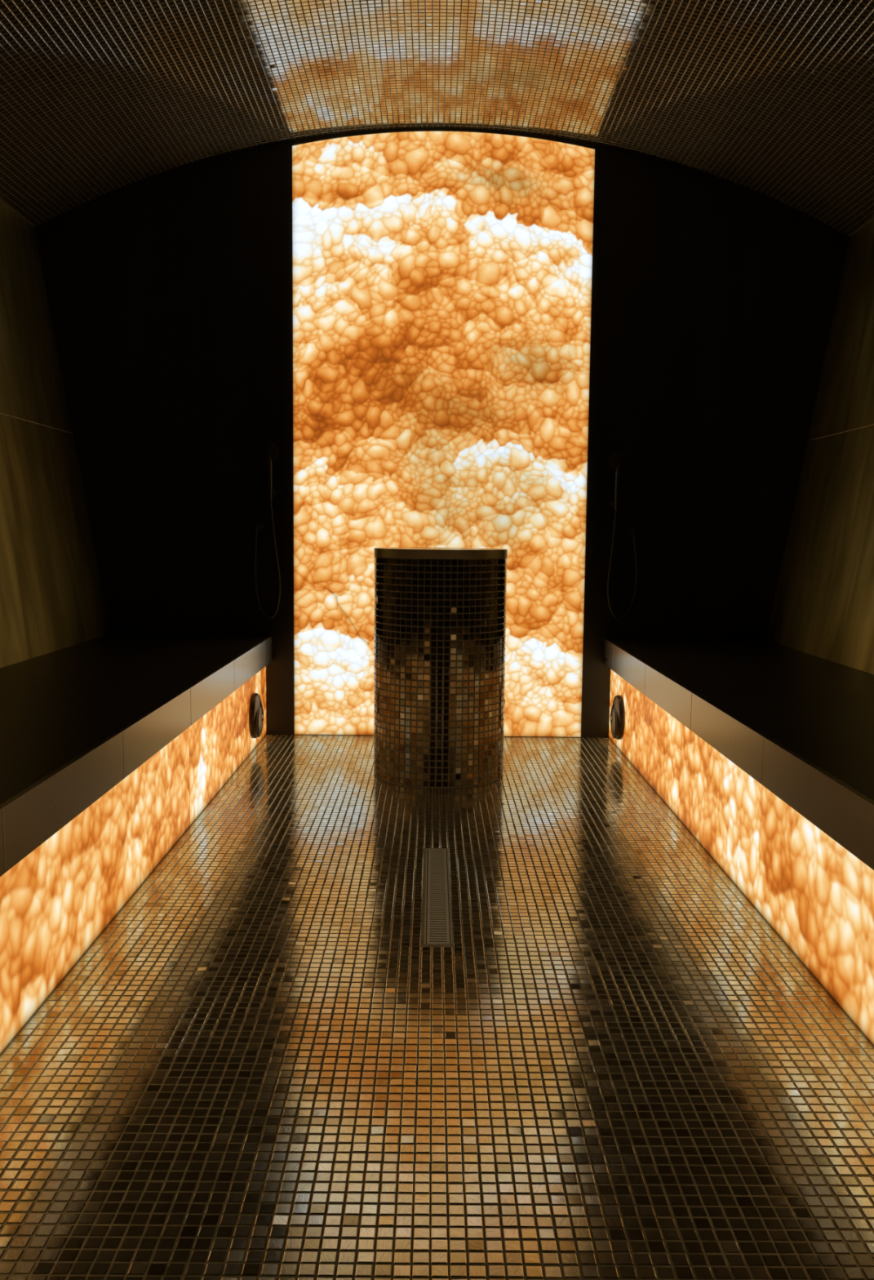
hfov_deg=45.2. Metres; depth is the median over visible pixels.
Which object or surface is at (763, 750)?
bench
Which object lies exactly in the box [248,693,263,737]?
outlet
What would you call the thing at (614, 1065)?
floor
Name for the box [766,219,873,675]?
wall
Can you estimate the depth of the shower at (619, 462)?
4.88 m
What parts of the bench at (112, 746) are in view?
seat, seat, seat, seat, seat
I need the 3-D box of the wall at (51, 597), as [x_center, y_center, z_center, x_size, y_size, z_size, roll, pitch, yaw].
[-1.740,-0.663,1.963,0.425,1.868,5.853,1,6,0]
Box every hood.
[257,706,263,735]
[610,708,616,736]
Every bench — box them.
[0,634,272,1053]
[604,639,873,1044]
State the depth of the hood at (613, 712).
4.66 m
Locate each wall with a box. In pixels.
[0,201,110,668]
[24,127,853,737]
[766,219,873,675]
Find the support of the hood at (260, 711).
attached to the outlet at (255, 708)
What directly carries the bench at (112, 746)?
on the floor
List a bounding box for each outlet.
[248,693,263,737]
[610,694,625,739]
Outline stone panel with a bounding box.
[292,131,595,737]
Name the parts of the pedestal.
plate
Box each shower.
[251,441,280,618]
[607,452,639,620]
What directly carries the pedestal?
on the floor
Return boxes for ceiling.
[0,0,873,236]
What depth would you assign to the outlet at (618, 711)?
4.64 m
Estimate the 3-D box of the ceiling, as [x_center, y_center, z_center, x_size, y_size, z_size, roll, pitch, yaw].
[0.039,-1.843,1.850,3.813,0.558,5.853,1,6,0]
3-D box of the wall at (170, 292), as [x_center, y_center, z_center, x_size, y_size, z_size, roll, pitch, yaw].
[0.017,-0.930,4.944,3.960,2.900,0.120,1,6,0]
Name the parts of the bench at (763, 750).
seat, seat, seat, seat, seat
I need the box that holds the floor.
[0,734,873,1279]
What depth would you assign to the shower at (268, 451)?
4.87 m
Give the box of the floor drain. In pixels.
[424,848,452,945]
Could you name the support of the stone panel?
attached to the wall at (170, 292)
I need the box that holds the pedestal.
[373,547,507,788]

